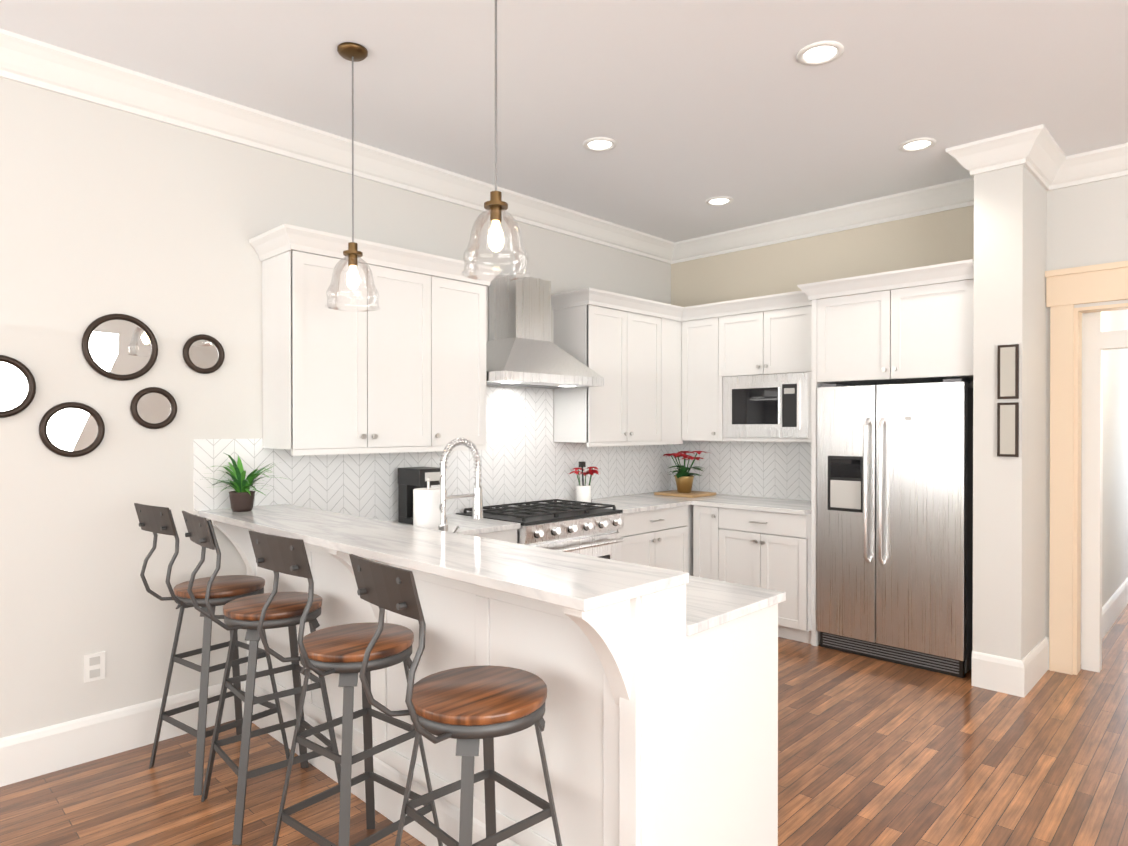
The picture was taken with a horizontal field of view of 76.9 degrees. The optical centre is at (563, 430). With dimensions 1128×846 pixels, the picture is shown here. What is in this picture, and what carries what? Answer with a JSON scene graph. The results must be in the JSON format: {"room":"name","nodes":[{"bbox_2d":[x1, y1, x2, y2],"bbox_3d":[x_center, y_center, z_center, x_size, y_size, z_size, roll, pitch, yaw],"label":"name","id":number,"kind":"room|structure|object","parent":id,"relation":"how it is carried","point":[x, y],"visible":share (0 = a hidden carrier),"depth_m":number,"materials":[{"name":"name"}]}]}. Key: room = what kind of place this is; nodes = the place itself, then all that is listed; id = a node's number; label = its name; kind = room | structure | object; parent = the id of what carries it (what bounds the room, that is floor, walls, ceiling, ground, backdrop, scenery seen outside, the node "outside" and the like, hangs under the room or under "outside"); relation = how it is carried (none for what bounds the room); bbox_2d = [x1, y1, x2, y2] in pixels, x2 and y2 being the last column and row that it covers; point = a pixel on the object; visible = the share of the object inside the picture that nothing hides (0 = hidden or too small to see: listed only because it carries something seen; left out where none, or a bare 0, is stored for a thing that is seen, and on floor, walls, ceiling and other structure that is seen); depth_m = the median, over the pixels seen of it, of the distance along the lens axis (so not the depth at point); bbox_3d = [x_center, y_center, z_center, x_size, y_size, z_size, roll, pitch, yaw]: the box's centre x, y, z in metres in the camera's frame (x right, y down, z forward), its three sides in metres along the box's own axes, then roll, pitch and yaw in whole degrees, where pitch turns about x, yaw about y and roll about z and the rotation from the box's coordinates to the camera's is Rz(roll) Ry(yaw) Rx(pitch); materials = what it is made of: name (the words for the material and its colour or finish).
{"room":"kitchen","nodes":[
{"label":"kitchen","id":0,"kind":"room"},
{"bbox_2d":[0,77,670,737],"bbox_3d":[-2.219,-0.071,3.121,0.120,3.070,9.200,0,0,44],"label":"wall","id":1,"kind":"structure","parent":0,"point":[154,225],"depth_m":3.27,"materials":[{"name":"white paint"}]},
{"bbox_2d":[0,355,35,417],"bbox_3d":[-2.321,-0.181,2.906,0.029,0.262,0.262,0,0,44],"label":"mirror","id":2,"kind":"object","parent":1,"relation":"attached to","point":[17,387],"visible":1,"depth_m":2.95,"materials":[{"name":"brown metal"}]},
{"bbox_2d":[39,402,104,456],"bbox_3d":[-2.140,-0.004,3.093,0.029,0.242,0.242,0,0,44],"label":"mirror","id":3,"kind":"object","parent":1,"relation":"attached to","point":[71,429],"visible":1,"depth_m":3.09,"materials":[{"name":"brown metal"}]},
{"bbox_2d":[84,651,104,682],"bbox_3d":[-2.091,1.054,3.163,0.008,0.120,0.080,0,0,44],"label":"electrical outlet plate","id":4,"kind":"object","parent":1,"relation":"attached to","point":[94,666],"visible":1,"depth_m":3.16,"materials":[{"name":"white plastic"}]},
{"bbox_2d":[82,314,157,380],"bbox_3d":[-2.011,-0.379,3.224,0.029,0.304,0.304,0,0,44],"label":"mirror","id":5,"kind":"object","parent":1,"relation":"attached to","point":[121,347],"visible":1,"depth_m":3.22,"materials":[{"name":"brown metal"}]},
{"bbox_2d":[0,681,244,786],"bbox_3d":[-3.452,1.373,1.763,0.018,0.195,5.225,0,0,44],"label":"baseboard","id":6,"kind":"structure","parent":1,"relation":"attached to","point":[40,751],"depth_m":3.16,"materials":[{"name":"white wood"}]},
{"bbox_2d":[130,387,176,428],"bbox_3d":[-1.917,-0.105,3.322,0.029,0.198,0.198,0,0,44],"label":"mirror","id":7,"kind":"object","parent":1,"relation":"attached to","point":[153,407],"visible":1,"depth_m":3.32,"materials":[{"name":"brown metal"}]},
{"bbox_2d":[183,334,224,373],"bbox_3d":[-1.763,-0.375,3.478,0.029,0.194,0.194,0,0,44],"label":"mirror","id":8,"kind":"object","parent":1,"relation":"attached to","point":[203,354],"visible":1,"depth_m":3.48,"materials":[{"name":"brown metal"}]},
{"bbox_2d":[0,28,675,263],"bbox_3d":[-2.134,-1.531,3.032,0.115,0.150,8.960,0,0,44],"label":"crown molding","id":9,"kind":"structure","parent":1,"relation":"attached to","point":[23,59],"depth_m":3.66,"materials":[{"name":"white wood"}]},
{"bbox_2d":[257,224,444,451],"bbox_3d":[-1.142,-0.445,3.884,0.350,1.070,0.869,0,0,44],"label":"upper cabinet","id":10,"kind":"object","parent":1,"relation":"attached to","point":[403,368],"depth_m":3.68,"materials":[{"name":"white wood"}]},
{"bbox_2d":[193,385,670,520],"bbox_3d":[-0.425,0.105,4.872,0.008,0.900,3.950,0,0,44],"label":"backsplash","id":11,"kind":"structure","parent":1,"relation":"attached to","point":[524,457],"depth_m":4.68,"materials":[{"name":"tile"}]},
{"bbox_2d":[445,257,488,447],"bbox_3d":[-0.757,-0.447,4.279,0.350,1.070,0.463,0,0,44],"label":"upper cabinet","id":12,"kind":"object","parent":1,"relation":"attached to","point":[465,298],"depth_m":4.21,"materials":[{"name":"white wood"}]},
{"bbox_2d":[486,274,603,388],"bbox_3d":[-0.218,-0.657,4.722,0.491,0.713,0.910,0,0,44],"label":"range hood","id":13,"kind":"object","parent":1,"relation":"attached to","point":[522,350],"visible":0.9,"depth_m":4.65,"materials":[{"name":"silver metal"}]},
{"bbox_2d":[551,288,664,443],"bbox_3d":[0.345,-0.452,5.411,0.350,1.070,0.850,0,0,44],"label":"upper cabinet","id":14,"kind":"object","parent":1,"relation":"attached to","point":[621,339],"depth_m":5.20,"materials":[{"name":"white wood"}]},
{"bbox_2d":[665,304,680,443],"bbox_3d":[0.724,-0.454,5.800,0.350,1.070,0.352,0,0,44],"label":"upper cabinet","id":15,"kind":"object","parent":1,"relation":"attached to","point":[672,313],"depth_m":5.70,"materials":[{"name":"white wood"}]},
{"bbox_2d":[0,604,1127,845],"bbox_3d":[1.950,1.468,2.307,7.400,0.001,14.000,0,0,44],"label":"floor","id":16,"kind":"structure","parent":0,"point":[874,752],"depth_m":3.00,"materials":[{"name":"brown wood"}]},
{"bbox_2d":[134,503,289,795],"bbox_3d":[-1.540,0.884,3.098,0.430,1.161,0.515,0,0,36],"label":"stool","id":17,"kind":"object","parent":16,"relation":"on","point":[155,520],"visible":0.9,"depth_m":3.00,"materials":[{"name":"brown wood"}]},
{"bbox_2d":[182,511,340,844],"bbox_3d":[-1.175,0.886,2.769,0.515,1.161,0.430,0,0,-42],"label":"stool","id":18,"kind":"object","parent":16,"relation":"on","point":[285,609],"visible":0.9,"depth_m":2.69,"materials":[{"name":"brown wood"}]},
{"bbox_2d":[249,530,442,845],"bbox_3d":[-0.704,0.888,2.296,0.430,1.161,0.515,0,0,38],"label":"stool","id":19,"kind":"object","parent":16,"relation":"on","point":[340,649],"visible":0.98,"depth_m":2.22,"materials":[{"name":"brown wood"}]},
{"bbox_2d":[349,554,561,845],"bbox_3d":[-0.253,0.891,1.849,0.450,1.161,0.527,0,0,44],"label":"stool","id":20,"kind":"object","parent":16,"relation":"on","point":[468,708],"visible":1,"depth_m":1.77,"materials":[{"name":"brown wood"}]},
{"bbox_2d":[238,528,697,845],"bbox_3d":[-0.646,0.946,2.813,2.566,1.040,0.226,0,0,44],"label":"base cabinet","id":21,"kind":"object","parent":16,"relation":"on","point":[660,716],"depth_m":2.09,"materials":[{"name":"white wood"}]},
{"bbox_2d":[198,504,689,611],"bbox_3d":[-0.719,0.411,2.735,2.567,0.030,0.436,0,0,44],"label":"countertop","id":22,"kind":"structure","parent":21,"relation":"on","point":[576,582],"depth_m":2.24,"materials":[{"name":"white stone"}]},
{"bbox_2d":[200,453,285,511],"bbox_3d":[-1.587,0.247,3.477,0.445,0.291,0.417,0,0,44],"label":"plant","id":23,"kind":"object","parent":22,"relation":"on","point":[242,496],"visible":0.96,"depth_m":3.42,"materials":[{"name":"green plant"}]},
{"bbox_2d":[698,577,785,635],"bbox_3d":[-0.366,0.559,3.098,2.567,0.030,0.573,0,0,44],"label":"countertop","id":24,"kind":"structure","parent":21,"relation":"on","point":[719,602],"depth_m":2.30,"materials":[{"name":"white stone"}]},
{"bbox_2d":[413,477,439,529],"bbox_3d":[-0.581,0.371,3.043,0.150,0.345,0.150,0,0,44],"label":"paper towel","id":25,"kind":"object","parent":24,"relation":"on","point":[426,509],"visible":0.58,"depth_m":2.99,"materials":[{"name":"white paper"}]},
{"bbox_2d":[438,437,482,532],"bbox_3d":[-0.408,0.286,2.938,0.137,0.515,0.236,0,0,44],"label":"faucet","id":26,"kind":"object","parent":24,"relation":"on","point":[477,508],"visible":0.83,"depth_m":2.95,"materials":[{"name":"silver metal"}]},
{"bbox_2d":[468,530,516,542],"bbox_3d":[-0.677,1.014,4.175,0.620,0.890,0.530,0,0,44],"label":"base cabinet","id":27,"kind":"object","parent":16,"relation":"on","point":[505,535],"depth_m":4.07,"materials":[{"name":"white wood"}]},
{"bbox_2d":[392,514,519,534],"bbox_3d":[-0.669,0.554,4.164,0.645,0.030,0.530,0,0,44],"label":"countertop","id":28,"kind":"structure","parent":27,"relation":"on","point":[467,525],"depth_m":4.07,"materials":[{"name":"white stone"}]},
{"bbox_2d":[398,467,439,524],"bbox_3d":[-0.821,0.379,4.142,0.262,0.320,0.180,0,0,44],"label":"coffee maker","id":29,"kind":"object","parent":28,"relation":"on","point":[410,479],"visible":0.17,"depth_m":4.12,"materials":[{"name":"black plastic"}]},
{"bbox_2d":[456,499,624,560],"bbox_3d":[-0.130,0.978,4.645,0.708,0.957,0.894,0,0,44],"label":"range","id":30,"kind":"object","parent":16,"relation":"on","point":[586,528],"visible":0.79,"depth_m":4.49,"materials":[{"name":"silver metal"}]},
{"bbox_2d":[617,506,691,575],"bbox_3d":[0.431,1.008,5.313,0.620,0.890,0.835,0,0,44],"label":"base cabinet","id":31,"kind":"object","parent":16,"relation":"on","point":[654,538],"depth_m":5.14,"materials":[{"name":"white wood"}]},
{"bbox_2d":[570,490,727,513],"bbox_3d":[0.663,0.547,5.532,0.645,0.030,1.476,0,0,44],"label":"countertop","id":32,"kind":"structure","parent":31,"relation":"on","point":[634,503],"depth_m":5.33,"materials":[{"name":"white stone"}]},
{"bbox_2d":[568,461,599,501],"bbox_3d":[0.136,0.379,5.185,0.228,0.310,0.267,0,0,44],"label":"poinsettia","id":33,"kind":"object","parent":32,"relation":"on","point":[583,492],"visible":0.96,"depth_m":5.14,"materials":[{"name":"white ceramic"}]},
{"bbox_2d":[654,490,715,497],"bbox_3d":[0.998,0.519,5.840,0.380,0.021,0.340,0,0,44],"label":"cutting board","id":34,"kind":"object","parent":32,"relation":"on","point":[693,494],"visible":0.81,"depth_m":5.74,"materials":[{"name":"brown wood"}]},
{"bbox_2d":[663,451,711,492],"bbox_3d":[0.988,0.336,5.844,0.398,0.342,0.417,0,0,44],"label":"poinsettia","id":35,"kind":"object","parent":34,"relation":"on","point":[684,478],"visible":1,"depth_m":5.79,"materials":[{"name":"red plant"}]},
{"bbox_2d":[692,506,723,580],"bbox_3d":[1.296,1.007,5.520,0.277,0.890,0.621,0,0,44],"label":"base cabinet","id":36,"kind":"object","parent":16,"relation":"on","point":[707,521],"depth_m":5.31,"materials":[{"name":"white wood"}]},
{"bbox_2d":[698,604,777,845],"bbox_3d":[0.345,1.023,2.388,0.520,0.890,0.560,0,0,44],"label":"base cabinet","id":37,"kind":"object","parent":16,"relation":"on","point":[738,661],"depth_m":2.23,"materials":[{"name":"white wood"}]},
{"bbox_2d":[724,510,810,643],"bbox_3d":[1.579,1.009,5.245,0.740,0.890,0.621,0,0,44],"label":"base cabinet","id":38,"kind":"object","parent":16,"relation":"on","point":[761,542],"depth_m":4.92,"materials":[{"name":"white wood"}]},
{"bbox_2d":[692,495,810,513],"bbox_3d":[1.512,0.548,5.290,0.903,0.030,0.646,0,0,44],"label":"countertop","id":39,"kind":"structure","parent":38,"relation":"on","point":[733,502],"depth_m":5.19,"materials":[{"name":"white stone"}]},
{"bbox_2d":[817,378,972,677],"bbox_3d":[2.189,0.574,4.633,0.890,1.765,0.627,0,0,44],"label":"fridge","id":40,"kind":"object","parent":16,"relation":"on","point":[894,523],"visible":0.98,"depth_m":4.41,"materials":[{"name":"grey metal"}]},
{"bbox_2d":[0,0,1127,241],"bbox_3d":[0.332,-1.654,0.630,7.240,0.120,9.200,0,0,44],"label":"ceiling","id":41,"kind":"structure","parent":0,"point":[690,106],"depth_m":3.27,"materials":[{"name":"white paint"}]},
{"bbox_2d":[325,42,380,311],"bbox_3d":[-0.891,-1.062,2.996,0.228,1.084,0.228,0,0,44],"label":"pendant light","id":42,"kind":"object","parent":41,"relation":"hanging from","point":[353,53],"visible":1,"depth_m":2.99,"materials":[{"name":"clear glass"}]},
{"bbox_2d":[461,0,529,280],"bbox_3d":[-0.225,-1.059,2.347,0.228,1.084,0.228,0,0,44],"label":"pendant light","id":43,"kind":"object","parent":41,"relation":"hanging from","point":[496,207],"visible":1,"depth_m":2.36,"materials":[{"name":"clear glass"}]},
{"bbox_2d":[583,137,616,151],"bbox_3d":[0.201,-1.606,3.987,0.190,0.008,0.190,0,0,44],"label":"recessed light","id":44,"kind":"object","parent":41,"relation":"in","point":[598,144],"visible":1,"depth_m":3.99,"materials":[{"name":"white"}]},
{"bbox_2d":[705,196,732,205],"bbox_3d":[1.090,-1.611,4.988,0.190,0.008,0.190,0,0,44],"label":"recessed light","id":45,"kind":"object","parent":41,"relation":"in","point":[718,201],"visible":0.98,"depth_m":4.98,"materials":[{"name":"white plastic"}]},
{"bbox_2d":[797,41,843,65],"bbox_3d":[1.088,-1.601,3.017,0.190,0.008,0.190,0,0,44],"label":"recessed light","id":46,"kind":"object","parent":41,"relation":"in","point":[819,53],"visible":1,"depth_m":3.01,"materials":[{"name":"white plastic"}]},
{"bbox_2d":[899,137,935,151],"bbox_3d":[1.987,-1.606,3.993,0.190,0.008,0.190,0,0,44],"label":"recessed light","id":47,"kind":"object","parent":41,"relation":"in","point":[917,144],"visible":0.98,"depth_m":3.99,"materials":[{"name":"white plastic"}]},
{"bbox_2d":[671,440,811,500],"bbox_3d":[1.507,0.291,5.743,1.547,0.480,0.008,0,0,44],"label":"backsplash","id":48,"kind":"structure","parent":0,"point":[781,470],"depth_m":5.74,"materials":[{"name":"tile"}]},
{"bbox_2d":[671,205,973,319],"bbox_3d":[1.862,-1.162,5.393,2.550,0.630,0.004,0,0,44],"label":"wall","id":49,"kind":"structure","parent":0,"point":[942,237],"depth_m":5.29,"materials":[{"name":"beige paint"}]},
{"bbox_2d":[672,168,1003,263],"bbox_3d":[1.866,-1.542,5.310,2.430,0.150,0.115,0,0,44],"label":"crown molding","id":50,"kind":"structure","parent":49,"relation":"attached to","point":[940,197],"depth_m":5.23,"materials":[{"name":"white wood"}]},
{"bbox_2d":[858,175,1127,636],"bbox_3d":[3.542,-0.075,3.848,7.120,3.070,0.120,0,0,44],"label":"wall","id":51,"kind":"structure","parent":0,"point":[1087,224],"depth_m":4.22,"materials":[{"name":"white paint"}]},
{"bbox_2d":[681,302,748,443],"bbox_3d":[1.216,-0.454,5.779,0.379,1.070,0.350,0,0,44],"label":"upper cabinet","id":52,"kind":"object","parent":51,"relation":"attached to","point":[701,382],"depth_m":5.65,"materials":[{"name":"white wood"}]},
{"bbox_2d":[721,288,812,379],"bbox_3d":[1.603,-0.702,5.401,0.770,0.570,0.350,0,0,44],"label":"upper cabinet","id":53,"kind":"object","parent":51,"relation":"attached to","point":[776,341],"depth_m":5.24,"materials":[{"name":"white wood"}]},
{"bbox_2d":[723,372,807,437],"bbox_3d":[1.578,-0.182,5.378,0.696,0.466,0.372,0,0,44],"label":"microwave","id":54,"kind":"object","parent":53,"relation":"in","point":[773,405],"visible":0.94,"depth_m":5.25,"materials":[{"name":"grey metal"}]},
{"bbox_2d":[813,260,973,385],"bbox_3d":[2.236,-0.654,4.644,0.955,0.660,0.552,0,0,44],"label":"upper cabinet","id":55,"kind":"object","parent":51,"relation":"attached to","point":[922,332],"depth_m":4.42,"materials":[{"name":"white wood"}]},
{"bbox_2d":[1044,143,1127,190],"bbox_3d":[4.370,-1.530,2.871,4.080,0.150,0.115,0,0,44],"label":"crown molding","id":56,"kind":"structure","parent":51,"relation":"attached to","point":[1111,162],"depth_m":4.11,"materials":[{"name":"white"}]},
{"bbox_2d":[1045,261,1127,674],"bbox_3d":[3.453,0.248,3.909,1.350,2.425,0.170,0,0,44],"label":"door frame","id":57,"kind":"structure","parent":51,"relation":"attached to","point":[1067,289],"depth_m":4.25,"materials":[{"name":"beige wood"}]},
{"bbox_2d":[973,164,1046,659],"bbox_3d":[2.646,-0.076,4.204,0.240,3.070,0.620,0,0,44],"label":"wall","id":58,"kind":"structure","parent":0,"point":[1009,493],"depth_m":4.01,"materials":[{"name":"white paint"}]},
{"bbox_2d":[944,141,999,203],"bbox_3d":[2.429,-1.537,4.229,0.115,0.150,0.595,0,0,44],"label":"crown molding","id":59,"kind":"structure","parent":58,"relation":"attached to","point":[973,158],"depth_m":4.03,"materials":[{"name":"white wood"}]},
{"bbox_2d":[997,344,1018,398],"bbox_3d":[2.462,-0.325,3.934,0.100,0.300,0.018,0,0,44],"label":"picture","id":60,"kind":"object","parent":58,"relation":"attached to","point":[1007,371],"visible":1,"depth_m":3.93,"materials":[{"name":"brown mirror"}]},
{"bbox_2d":[997,402,1018,456],"bbox_3d":[2.462,-0.005,3.936,0.100,0.300,0.018,0,0,44],"label":"picture","id":61,"kind":"object","parent":58,"relation":"attached to","point":[1007,429],"visible":1,"depth_m":3.93,"materials":[{"name":"brown mirror"}]},
{"bbox_2d":[1016,637,1048,696],"bbox_3d":[2.734,1.362,4.113,0.022,0.195,0.638,0,0,44],"label":"baseboard","id":62,"kind":"structure","parent":58,"relation":"attached to","point":[1029,670],"depth_m":4.02,"materials":[{"name":"white wood"}]},
{"bbox_2d":[1008,124,1067,187],"bbox_3d":[2.673,-1.535,3.992,0.145,0.150,0.595,0,0,44],"label":"crown molding","id":63,"kind":"structure","parent":58,"relation":"attached to","point":[1042,156],"depth_m":3.92,"materials":[{"name":"white"}]},
{"bbox_2d":[1081,309,1127,671],"bbox_3d":[4.848,0.078,5.341,1.290,2.750,3.840,0,0,44],"label":"wall","id":64,"kind":"structure","parent":0,"point":[1104,505],"depth_m":4.33,"materials":[{"name":"white paint"}]},
{"bbox_2d":[1102,577,1127,638],"bbox_3d":[4.478,1.354,5.707,0.018,0.195,3.599,0,0,44],"label":"baseboard","id":65,"kind":"structure","parent":64,"relation":"attached to","point":[1111,610],"depth_m":5.38,"materials":[{"name":"white wood"}]}
]}

